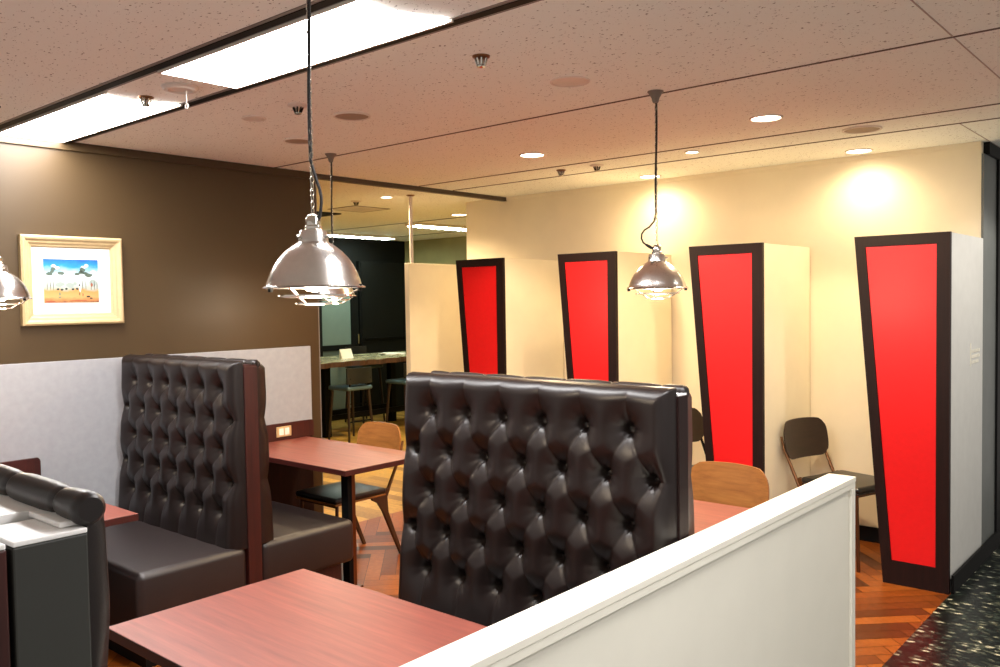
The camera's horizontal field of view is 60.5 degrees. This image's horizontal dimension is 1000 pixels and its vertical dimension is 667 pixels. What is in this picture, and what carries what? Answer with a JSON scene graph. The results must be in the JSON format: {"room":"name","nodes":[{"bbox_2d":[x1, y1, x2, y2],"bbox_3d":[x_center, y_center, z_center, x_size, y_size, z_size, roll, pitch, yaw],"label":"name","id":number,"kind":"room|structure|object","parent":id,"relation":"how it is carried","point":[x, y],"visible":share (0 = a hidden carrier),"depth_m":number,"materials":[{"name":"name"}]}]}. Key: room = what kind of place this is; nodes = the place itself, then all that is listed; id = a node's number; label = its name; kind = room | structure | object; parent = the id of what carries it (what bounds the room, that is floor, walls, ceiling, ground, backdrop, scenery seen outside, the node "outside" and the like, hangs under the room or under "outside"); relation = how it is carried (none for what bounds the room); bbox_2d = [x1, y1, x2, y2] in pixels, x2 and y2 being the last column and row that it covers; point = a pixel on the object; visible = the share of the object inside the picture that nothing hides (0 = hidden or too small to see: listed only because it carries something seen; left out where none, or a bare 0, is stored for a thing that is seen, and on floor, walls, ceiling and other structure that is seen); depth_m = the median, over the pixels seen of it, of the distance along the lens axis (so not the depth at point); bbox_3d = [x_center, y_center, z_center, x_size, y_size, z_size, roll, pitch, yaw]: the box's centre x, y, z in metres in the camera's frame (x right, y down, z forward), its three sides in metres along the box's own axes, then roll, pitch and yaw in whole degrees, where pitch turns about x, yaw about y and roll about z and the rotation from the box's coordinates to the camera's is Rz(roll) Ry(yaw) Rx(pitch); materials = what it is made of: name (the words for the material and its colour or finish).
{"room":"restaurant","nodes":[
{"label":"restaurant","id":0,"kind":"room"},
{"bbox_2d":[0,143,322,512],"bbox_3d":[-2.758,0.233,4.496,0.100,2.575,4.390,1,3,41],"label":"wall","id":1,"kind":"structure","parent":0,"point":[201,245],"depth_m":5.25,"materials":[{"name":"brown paint"}]},
{"bbox_2d":[0,457,40,475],"bbox_3d":[-2.724,0.744,4.431,0.018,0.114,0.656,1,3,41],"label":"board","id":2,"kind":"object","parent":1,"relation":"attached to","point":[30,465],"visible":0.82,"depth_m":4.62,"materials":[{"name":"red wood"}]},
{"bbox_2d":[17,234,123,325],"bbox_3d":[-2.389,-0.296,4.803,0.040,0.492,0.551,1,3,41],"label":"framed picture","id":3,"kind":"object","parent":1,"relation":"attached to","point":[70,280],"visible":1,"depth_m":4.80,"materials":[{"name":"beige wood"}]},
{"bbox_2d":[43,259,98,302],"bbox_3d":[-2.402,-0.294,4.807,0.001,0.242,0.298,1,3,41],"label":"painting","id":4,"kind":"object","parent":3,"relation":"attached to","point":[64,280],"depth_m":4.80},
{"bbox_2d":[0,346,311,506],"bbox_3d":[-2.737,0.617,4.439,0.016,0.892,4.300,1,3,41],"label":"wall panel","id":5,"kind":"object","parent":1,"relation":"attached to","point":[67,415],"depth_m":4.86,"materials":[{"name":"grey fabric"}]},
{"bbox_2d":[0,135,316,179],"bbox_3d":[-2.734,-1.027,4.411,0.014,0.049,4.390,1,3,41],"label":"trim","id":6,"kind":"structure","parent":1,"relation":"attached to","point":[69,146],"depth_m":5.15,"materials":[{"name":"brown paint"}]},
{"bbox_2d":[266,419,313,441],"bbox_3d":[-1.536,0.673,5.802,0.027,0.114,0.667,1,3,41],"label":"board","id":7,"kind":"object","parent":1,"relation":"attached to","point":[302,428],"visible":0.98,"depth_m":5.90,"materials":[{"name":"red wood"}]},
{"bbox_2d":[279,428,283,435],"bbox_3d":[-1.488,0.670,5.840,0.003,0.046,0.036,1,3,41],"label":"socket","id":8,"kind":"object","parent":7,"relation":"attached to","point":[281,430],"depth_m":5.84,"materials":[{"name":"white paint"}]},
{"bbox_2d":[276,425,290,437],"bbox_3d":[-1.477,0.669,5.859,0.006,0.070,0.120,1,3,41],"label":"outlet plate","id":9,"kind":"object","parent":7,"relation":"attached to","point":[282,431],"depth_m":5.85,"materials":[{"name":"beige plastic"}]},
{"bbox_2d":[267,435,313,510],"bbox_3d":[-2.731,1.113,4.459,0.012,0.619,4.300,1,3,41],"label":"trim","id":10,"kind":"structure","parent":1,"relation":"attached to","point":[284,481],"depth_m":5.92,"materials":[{"name":"brown wood"}]},
{"bbox_2d":[315,182,323,512],"bbox_3d":[-1.326,0.148,6.156,0.104,2.573,0.006,1,3,41],"label":"trim","id":11,"kind":"structure","parent":1,"relation":"attached to","point":[315,182],"depth_m":6.12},
{"bbox_2d":[317,174,505,201],"bbox_3d":[-0.614,-1.165,6.943,0.050,0.033,2.200,1,3,41],"label":"trim","id":12,"kind":"structure","parent":1,"relation":"attached to","point":[319,176],"depth_m":6.78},
{"bbox_2d":[328,237,404,268],"bbox_3d":[-3.547,0.005,10.786,0.150,2.575,6.500,1,3,41],"label":"wall","id":13,"kind":"structure","parent":0,"point":[355,250],"depth_m":12.57,"materials":[{"name":"black paint"}]},
{"bbox_2d":[319,288,359,420],"bbox_3d":[-2.275,0.173,12.077,0.095,2.100,0.740,1,3,41],"label":"door","id":14,"kind":"structure","parent":13,"relation":"in","point":[339,327],"depth_m":12.12,"materials":[{"name":"green glass"}]},
{"bbox_2d":[333,217,461,230],"bbox_3d":[-1.226,-1.293,10.122,4.100,0.003,0.025,1,3,41],"label":"trim","id":15,"kind":"structure","parent":13,"relation":"attached to","point":[456,217],"depth_m":10.07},
{"bbox_2d":[399,231,460,236],"bbox_3d":[-0.331,-1.347,11.161,4.100,0.003,0.030,1,3,41],"label":"trim","id":16,"kind":"structure","parent":13,"relation":"attached to","point":[455,231],"depth_m":11.62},
{"bbox_2d":[405,236,466,264],"bbox_3d":[0.195,-0.092,11.797,4.500,2.575,0.120,1,3,41],"label":"wall","id":17,"kind":"structure","parent":0,"point":[442,250],"depth_m":12.61,"materials":[{"name":"beige paint"}]},
{"bbox_2d":[0,0,999,240],"bbox_3d":[0.257,-1.194,5.332,13.000,0.120,9.700,1,3,41],"label":"ceiling","id":18,"kind":"structure","parent":0,"point":[431,85],"depth_m":3.74,"materials":[{"name":"tile"}]},
{"bbox_2d":[0,106,32,308],"bbox_3d":[-2.312,-0.576,3.932,0.276,0.929,0.276,0,3,32],"label":"pendant lamp","id":19,"kind":"object","parent":18,"relation":"hanging from","point":[11,287],"visible":1,"depth_m":3.91,"materials":[{"name":"metal"}]},
{"bbox_2d":[0,91,181,142],"bbox_3d":[-2.057,-1.049,4.213,1.282,0.012,0.353,1,3,41],"label":"recessed light","id":20,"kind":"object","parent":18,"relation":"in","point":[99,112],"visible":0.96,"depth_m":4.17,"materials":[{"name":"white plastic"}]},
{"bbox_2d":[138,95,153,106],"bbox_3d":[-1.567,-1.024,3.796,0.068,0.045,0.068,1,3,41],"label":"sprinkler","id":21,"kind":"object","parent":18,"relation":"attached to","point":[145,103],"visible":1,"depth_m":3.78,"materials":[{"name":"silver metal"}]},
{"bbox_2d":[0,0,345,129],"bbox_3d":[0.346,-1.001,1.876,7.950,0.005,0.036,1,3,41],"label":"trim","id":22,"kind":"structure","parent":18,"relation":"attached to","point":[324,3],"depth_m":3.17,"materials":[{"name":"black metal"}]},
{"bbox_2d":[161,82,198,108],"bbox_3d":[-1.351,-0.995,3.623,0.150,0.098,0.150,1,3,41],"label":"smoke detector","id":23,"kind":"object","parent":18,"relation":"attached to","point":[170,87],"visible":1,"depth_m":3.60,"materials":[{"name":"white plastic"}]},
{"bbox_2d":[241,115,265,121],"bbox_3d":[-1.222,-1.067,4.257,0.120,0.006,0.120,1,3,41],"label":"ceiling plate","id":24,"kind":"object","parent":18,"relation":"attached to","point":[252,118],"visible":1,"depth_m":4.25,"materials":[{"name":"white plastic"}]},
{"bbox_2d":[287,103,306,114],"bbox_3d":[-0.941,-1.042,3.994,0.100,0.045,0.100,1,3,41],"label":"sprinkler","id":25,"kind":"object","parent":18,"relation":"attached to","point":[298,108],"visible":1,"depth_m":3.98,"materials":[{"name":"white plastic"}]},
{"bbox_2d":[283,138,313,144],"bbox_3d":[-1.142,-1.090,4.859,0.170,0.008,0.170,1,3,41],"label":"ceiling speaker","id":26,"kind":"object","parent":18,"relation":"attached to","point":[300,141],"visible":0.8,"depth_m":4.85,"materials":[{"name":"white plastic"}]},
{"bbox_2d":[68,0,541,141],"bbox_3d":[0.610,-1.016,2.183,7.950,0.005,0.036,1,3,41],"label":"trim","id":27,"kind":"structure","parent":18,"relation":"attached to","point":[518,2],"depth_m":3.20,"materials":[{"name":"black metal"}]},
{"bbox_2d":[157,0,452,88],"bbox_3d":[-0.749,-1.026,3.088,1.272,0.012,0.353,1,3,41],"label":"recessed light","id":28,"kind":"object","parent":18,"relation":"in","point":[347,27],"visible":1,"depth_m":3.03,"materials":[{"name":"white plastic"}]},
{"bbox_2d":[262,0,365,304],"bbox_3d":[-0.513,-0.542,2.324,0.276,0.929,0.276,0,2,15],"label":"pendant lamp","id":29,"kind":"object","parent":18,"relation":"hanging from","point":[313,264],"visible":1,"depth_m":2.27,"materials":[{"name":"metal"}]},
{"bbox_2d":[304,214,321,229],"bbox_3d":[-0.509,-0.303,2.333,0.047,0.043,0.047,1,3,41],"label":"socket","id":30,"kind":"object","parent":29,"relation":"attached to","point":[312,221],"depth_m":2.32,"materials":[{"name":"silver metal"}]},
{"bbox_2d":[317,211,340,216],"bbox_3d":[-1.935,-1.226,8.818,0.430,0.016,0.420,1,3,41],"label":"ceiling vent","id":31,"kind":"object","parent":18,"relation":"in","point":[324,214],"visible":0.21,"depth_m":8.80,"materials":[{"name":"black metal"}]},
{"bbox_2d":[313,153,355,303],"bbox_3d":[-1.042,-0.649,5.330,0.276,0.929,0.276,-2,2,-24],"label":"pendant lamp","id":32,"kind":"object","parent":18,"relation":"hanging from","point":[330,156],"visible":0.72,"depth_m":5.29,"materials":[{"name":"metal"}]},
{"bbox_2d":[333,111,370,120],"bbox_3d":[-0.731,-1.073,4.234,0.184,0.008,0.184,1,3,41],"label":"ceiling speaker","id":33,"kind":"object","parent":18,"relation":"attached to","point":[348,115],"visible":1,"depth_m":4.23,"materials":[{"name":"white plastic"}]},
{"bbox_2d":[351,200,361,205],"bbox_3d":[-1.307,-1.181,7.790,0.100,0.045,0.100,1,3,41],"label":"sprinkler","id":34,"kind":"object","parent":18,"relation":"attached to","point":[356,202],"visible":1,"depth_m":7.77,"materials":[{"name":"white plastic"}]},
{"bbox_2d":[328,206,387,211],"bbox_3d":[-1.389,-1.226,8.447,0.420,0.004,0.450,1,3,41],"label":"ceiling hatch","id":35,"kind":"object","parent":18,"relation":"attached to","point":[347,208],"visible":0.86,"depth_m":8.44,"materials":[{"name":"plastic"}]},
{"bbox_2d":[327,232,395,239],"bbox_3d":[-1.934,-1.322,11.706,0.220,0.045,1.200,1,3,41],"label":"fluorescent light","id":36,"kind":"object","parent":18,"relation":"attached to","point":[340,235],"visible":0.79,"depth_m":11.65,"materials":[{"name":"white plastic"}]},
{"bbox_2d":[329,235,389,239],"bbox_3d":[-1.934,-1.311,11.706,0.180,0.006,1.160,1,3,41],"label":"diffuser","id":37,"kind":"object","parent":36,"relation":"attached to","point":[376,237],"depth_m":11.70,"materials":[{"name":"white plastic"}]},
{"bbox_2d":[405,222,465,231],"bbox_3d":[-0.689,-1.293,10.455,0.220,0.045,1.070,1,3,41],"label":"fluorescent light","id":38,"kind":"object","parent":18,"relation":"attached to","point":[419,225],"visible":0.68,"depth_m":10.29,"materials":[{"name":"white plastic"}]},
{"bbox_2d":[407,225,465,229],"bbox_3d":[-0.688,-1.283,10.456,0.180,0.006,1.030,1,3,41],"label":"diffuser","id":39,"kind":"object","parent":38,"relation":"attached to","point":[446,227],"depth_m":10.34,"materials":[{"name":"white plastic"}]},
{"bbox_2d":[450,214,465,215],"bbox_3d":[-0.433,-1.266,9.146,0.194,0.008,0.194,1,3,41],"label":"recessed light","id":40,"kind":"object","parent":18,"relation":"in","point":[450,214],"visible":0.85,"depth_m":9.12,"materials":[{"name":"white plastic"}]},
{"bbox_2d":[472,53,489,67],"bbox_3d":[-0.071,-1.026,3.241,0.068,0.045,0.068,1,3,41],"label":"sprinkler","id":41,"kind":"object","parent":18,"relation":"attached to","point":[481,59],"visible":1,"depth_m":3.23,"materials":[{"name":"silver metal"}]},
{"bbox_2d":[519,152,544,157],"bbox_3d":[0.204,-1.134,5.450,0.171,0.008,0.171,1,3,41],"label":"recessed light","id":42,"kind":"object","parent":18,"relation":"in","point":[528,154],"visible":1,"depth_m":5.43,"materials":[{"name":"white glass"}]},
{"bbox_2d":[556,169,565,175],"bbox_3d":[0.436,-1.145,6.121,0.068,0.045,0.068,1,3,41],"label":"sprinkler","id":43,"kind":"object","parent":18,"relation":"attached to","point":[560,171],"visible":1,"depth_m":6.11,"materials":[{"name":"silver metal"}]},
{"bbox_2d":[550,76,589,86],"bbox_3d":[0.296,-1.067,3.632,0.170,0.006,0.170,1,3,41],"label":"ceiling plate","id":44,"kind":"object","parent":18,"relation":"attached to","point":[564,81],"visible":1,"depth_m":3.63,"materials":[{"name":"white plastic"}]},
{"bbox_2d":[590,164,603,171],"bbox_3d":[0.669,-1.140,5.918,0.100,0.045,0.100,1,3,41],"label":"sprinkler","id":45,"kind":"object","parent":18,"relation":"attached to","point":[596,167],"visible":1,"depth_m":5.90,"materials":[{"name":"white plastic"}]},
{"bbox_2d":[274,27,999,167],"bbox_3d":[1.524,-1.070,3.182,8.070,0.003,0.012,1,3,41],"label":"trim","id":46,"kind":"structure","parent":18,"relation":"attached to","point":[998,27],"depth_m":3.73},
{"bbox_2d":[639,174,661,177],"bbox_3d":[1.136,-1.188,6.490,0.171,0.008,0.171,1,3,41],"label":"recessed light","id":47,"kind":"object","parent":18,"relation":"in","point":[648,175],"visible":0.91,"depth_m":6.48,"materials":[{"name":"white plastic"}]},
{"bbox_2d":[627,89,687,298],"bbox_3d":[0.703,-0.620,3.854,0.276,0.929,0.276,0,2,15],"label":"pendant lamp","id":48,"kind":"object","parent":18,"relation":"hanging from","point":[657,274],"visible":1,"depth_m":3.81,"materials":[{"name":"metal"}]},
{"bbox_2d":[652,244,661,253],"bbox_3d":[0.707,-0.381,3.863,0.047,0.043,0.047,1,3,41],"label":"socket","id":49,"kind":"object","parent":48,"relation":"attached to","point":[656,249],"depth_m":3.85,"materials":[{"name":"silver metal"}]},
{"bbox_2d":[685,150,698,153],"bbox_3d":[1.216,-1.149,5.431,0.091,0.008,0.091,1,3,41],"label":"recessed light","id":50,"kind":"object","parent":18,"relation":"in","point":[689,151],"visible":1,"depth_m":5.42,"materials":[{"name":"white glass"}]},
{"bbox_2d":[421,103,999,185],"bbox_3d":[2.414,-1.123,4.214,8.070,0.003,0.016,1,3,41],"label":"trim","id":51,"kind":"structure","parent":18,"relation":"attached to","point":[997,103],"depth_m":5.04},
{"bbox_2d":[453,117,999,190],"bbox_3d":[2.668,-1.139,4.509,8.070,0.003,0.016,1,3,41],"label":"trim","id":52,"kind":"structure","parent":18,"relation":"attached to","point":[999,117],"depth_m":5.39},
{"bbox_2d":[749,114,782,121],"bbox_3d":[1.376,-1.113,4.434,0.171,0.008,0.171,1,3,41],"label":"recessed light","id":53,"kind":"object","parent":18,"relation":"in","point":[764,117],"visible":1,"depth_m":4.42,"materials":[{"name":"white plastic"}]},
{"bbox_2d":[844,148,872,153],"bbox_3d":[2.298,-1.168,5.490,0.171,0.008,0.171,1,3,41],"label":"recessed light","id":54,"kind":"object","parent":18,"relation":"in","point":[858,150],"visible":1,"depth_m":5.48,"materials":[{"name":"white glass"}]},
{"bbox_2d":[842,125,882,133],"bbox_3d":[2.018,-1.136,4.781,0.210,0.008,0.210,1,3,41],"label":"ceiling speaker","id":55,"kind":"object","parent":18,"relation":"attached to","point":[863,129],"visible":1,"depth_m":4.77,"materials":[{"name":"white plastic"}]},
{"bbox_2d":[910,0,999,78],"bbox_3d":[0.912,-1.025,2.253,0.005,0.002,5.680,1,3,41],"label":"trim","id":56,"kind":"structure","parent":18,"relation":"attached to","point":[916,4],"depth_m":3.07,"materials":[{"name":"dark metal"}]},
{"bbox_2d":[107,411,999,666],"bbox_3d":[0.304,1.501,5.365,12.900,0.120,9.600,1,3,41],"label":"floor","id":57,"kind":"structure","parent":0,"point":[887,615],"depth_m":4.59,"materials":[{"name":"brown wood"}]},
{"bbox_2d":[0,464,109,666],"bbox_3d":[-0.942,0.909,1.843,1.201,1.372,0.690,1,3,41],"label":"bench","id":58,"kind":"object","parent":57,"relation":"on","point":[55,596],"visible":1,"depth_m":1.27,"materials":[{"name":"brown leather"}]},
{"bbox_2d":[104,503,138,526],"bbox_3d":[-2.290,1.173,4.020,1.215,0.720,0.646,1,3,41],"label":"dining table","id":59,"kind":"object","parent":57,"relation":"on","point":[113,515],"visible":0.13,"depth_m":3.83,"materials":[{"name":"brown wood"}]},
{"bbox_2d":[105,353,352,666],"bbox_3d":[-1.678,0.810,4.682,1.227,1.374,1.241,1,3,41],"label":"bench","id":60,"kind":"object","parent":57,"relation":"on","point":[194,441],"visible":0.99,"depth_m":4.35,"materials":[{"name":"brown leather"}]},
{"bbox_2d":[109,569,486,666],"bbox_3d":[-0.470,1.207,2.386,1.170,0.720,0.695,1,3,41],"label":"dining table","id":61,"kind":"object","parent":57,"relation":"on","point":[302,617],"visible":0.78,"depth_m":2.46,"materials":[{"name":"brown wood"}]},
{"bbox_2d":[269,436,404,586],"bbox_3d":[-1.103,1.101,5.400,1.212,0.720,0.640,1,3,41],"label":"dining table","id":62,"kind":"object","parent":57,"relation":"on","point":[346,460],"visible":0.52,"depth_m":5.10,"materials":[{"name":"brown wood"}]},
{"bbox_2d":[296,422,403,553],"bbox_3d":[-0.961,1.030,5.549,0.425,0.848,0.586,1,3,41],"label":"dining chair","id":63,"kind":"object","parent":57,"relation":"on","point":[377,434],"visible":0.66,"depth_m":5.54,"materials":[{"name":"brown wood"}]},
{"bbox_2d":[328,366,372,442],"bbox_3d":[-1.795,0.844,10.337,0.421,0.881,0.406,1,3,41],"label":"bar stool","id":64,"kind":"object","parent":57,"relation":"on","point":[355,377],"visible":0.92,"depth_m":10.24,"materials":[{"name":"blue leather"}]},
{"bbox_2d":[320,351,405,437],"bbox_3d":[-2.011,0.794,10.725,1.080,0.955,3.150,1,3,41],"label":"table","id":65,"kind":"object","parent":57,"relation":"on","point":[327,362],"visible":0.46,"depth_m":10.74,"materials":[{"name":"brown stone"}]},
{"bbox_2d":[339,349,353,358],"bbox_3d":[-1.939,0.253,10.827,0.060,0.115,0.180,1,3,41],"label":"table card","id":66,"kind":"object","parent":65,"relation":"on","point":[343,353],"visible":1,"depth_m":10.81,"materials":[{"name":"white paper"}]},
{"bbox_2d":[378,352,405,354],"bbox_3d":[-1.450,0.269,11.503,0.352,0.017,0.299,1,3,35],"label":"paper stack","id":67,"kind":"object","parent":65,"relation":"on","point":[384,353],"visible":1,"depth_m":11.42,"materials":[{"name":"white paper"}]},
{"bbox_2d":[344,346,384,423],"bbox_3d":[-1.889,0.705,11.903,0.421,1.041,0.406,1,3,41],"label":"bar stool","id":68,"kind":"object","parent":57,"relation":"on","point":[355,349],"visible":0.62,"depth_m":11.91,"materials":[{"name":"blue leather"}]},
{"bbox_2d":[356,261,405,416],"bbox_3d":[-1.705,0.064,12.726,0.108,2.250,0.955,1,3,41],"label":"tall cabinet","id":69,"kind":"object","parent":57,"relation":"on","point":[381,304],"visible":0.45,"depth_m":12.64,"materials":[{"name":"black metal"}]},
{"bbox_2d":[386,363,406,422],"bbox_3d":[-1.203,0.807,11.054,0.421,0.881,0.406,1,3,41],"label":"bar stool","id":70,"kind":"object","parent":57,"relation":"on","point":[397,380],"visible":0.35,"depth_m":10.98,"materials":[{"name":"blue leather"}]},
{"bbox_2d":[405,263,463,373],"bbox_3d":[-0.536,0.369,7.750,0.055,1.986,0.787,1,3,41],"label":"wall","id":71,"kind":"structure","parent":57,"relation":"on","point":[433,327],"depth_m":7.62,"materials":[{"name":"beige paint"}]},
{"bbox_2d":[406,195,414,262],"bbox_3d":[-0.770,-0.904,7.433,0.072,0.588,0.072,1,3,41],"label":"pole","id":72,"kind":"object","parent":71,"relation":"on","point":[409,196],"visible":1,"depth_m":7.42,"materials":[{"name":"white metal"}]},
{"bbox_2d":[456,258,563,378],"bbox_3d":[0.099,0.380,7.204,0.505,1.986,0.787,1,3,41],"label":"wall","id":73,"kind":"structure","parent":57,"relation":"on","point":[510,309],"depth_m":6.93,"materials":[{"name":"beige paint"}]},
{"bbox_2d":[398,370,694,626],"bbox_3d":[0.125,0.842,3.119,1.239,1.374,1.225,1,3,41],"label":"bench","id":74,"kind":"object","parent":57,"relation":"on","point":[519,493],"visible":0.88,"depth_m":2.99,"materials":[{"name":"brown leather"}]},
{"bbox_2d":[558,251,671,384],"bbox_3d":[0.890,0.394,6.523,0.505,1.986,0.787,1,3,41],"label":"wall","id":75,"kind":"structure","parent":57,"relation":"on","point":[613,333],"depth_m":6.23,"materials":[{"name":"beige paint"}]},
{"bbox_2d":[692,408,704,466],"bbox_3d":[1.450,0.975,6.024,0.425,0.848,0.586,-2,3,-32],"label":"dining chair","id":76,"kind":"object","parent":57,"relation":"on","point":[697,422],"visible":0.12,"depth_m":6.30,"materials":[{"name":"brown wood"}]},
{"bbox_2d":[694,500,750,532],"bbox_3d":[0.695,1.137,3.737,1.168,0.720,0.615,1,3,41],"label":"dining table","id":77,"kind":"object","parent":57,"relation":"on","point":[706,514],"visible":0.02,"depth_m":3.69,"materials":[{"name":"brown wood"}]},
{"bbox_2d":[691,461,768,507],"bbox_3d":[0.938,1.062,3.954,0.425,0.848,0.586,1,3,41],"label":"dining chair","id":78,"kind":"object","parent":57,"relation":"on","point":[727,483],"visible":0.26,"depth_m":4.14,"materials":[{"name":"brown wood"}]},
{"bbox_2d":[689,242,809,499],"bbox_3d":[1.707,0.408,5.820,0.505,1.986,0.787,1,3,41],"label":"wall","id":79,"kind":"structure","parent":57,"relation":"on","point":[751,301],"depth_m":5.53,"materials":[{"name":"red paint"}]},
{"bbox_2d":[780,417,874,571],"bbox_3d":[2.139,0.987,5.431,0.425,0.848,0.586,-2,3,-32],"label":"dining chair","id":80,"kind":"object","parent":57,"relation":"on","point":[803,436],"visible":0.62,"depth_m":5.57,"materials":[{"name":"brown wood"}]},
{"bbox_2d":[854,160,999,594],"bbox_3d":[3.263,0.120,5.985,0.517,2.500,3.091,1,3,41],"label":"wall","id":81,"kind":"structure","parent":57,"relation":"on","point":[921,294],"depth_m":4.83,"materials":[{"name":"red paint"}]},
{"bbox_2d":[951,531,998,593],"bbox_3d":[2.867,1.359,5.153,0.014,0.100,1.165,1,3,41],"label":"baseboard","id":82,"kind":"structure","parent":81,"relation":"attached to","point":[979,557],"depth_m":5.07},
{"bbox_2d":[983,142,999,159],"bbox_3d":[3.461,-1.176,6.115,0.435,0.074,1.935,1,3,41],"label":"trim","id":83,"kind":"structure","parent":81,"relation":"attached to","point":[989,148],"depth_m":5.29,"materials":[{"name":"black"}]},
{"bbox_2d":[400,474,855,666],"bbox_3d":[0.321,1.108,2.305,0.112,0.900,3.422,1,3,41],"label":"wall","id":84,"kind":"structure","parent":0,"point":[771,583],"depth_m":2.66,"materials":[{"name":"white paint"}]},
{"bbox_2d":[466,141,996,545],"bbox_3d":[1.449,0.080,6.801,4.304,2.575,0.360,1,3,41],"label":"wall","id":85,"kind":"structure","parent":0,"point":[822,208],"depth_m":5.90,"materials":[{"name":"beige paint"}]},
{"bbox_2d":[506,141,980,200],"bbox_3d":[1.488,-1.181,6.456,3.800,0.029,0.012,1,3,41],"label":"trim","id":86,"kind":"structure","parent":85,"relation":"attached to","point":[978,143],"depth_m":6.10,"materials":[{"name":"beige paint"}]},
{"bbox_2d":[855,525,879,542],"bbox_3d":[1.175,1.320,6.856,3.730,0.100,0.012,1,3,41],"label":"baseboard","id":87,"kind":"structure","parent":85,"relation":"attached to","point":[866,533],"depth_m":5.74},
{"bbox_2d":[960,124,999,147],"bbox_3d":[3.446,-1.199,5.761,0.005,0.002,2.890,1,3,41],"label":"trim","id":88,"kind":"structure","parent":85,"relation":"attached to","point":[960,124],"depth_m":5.01,"materials":[{"name":"metal"}]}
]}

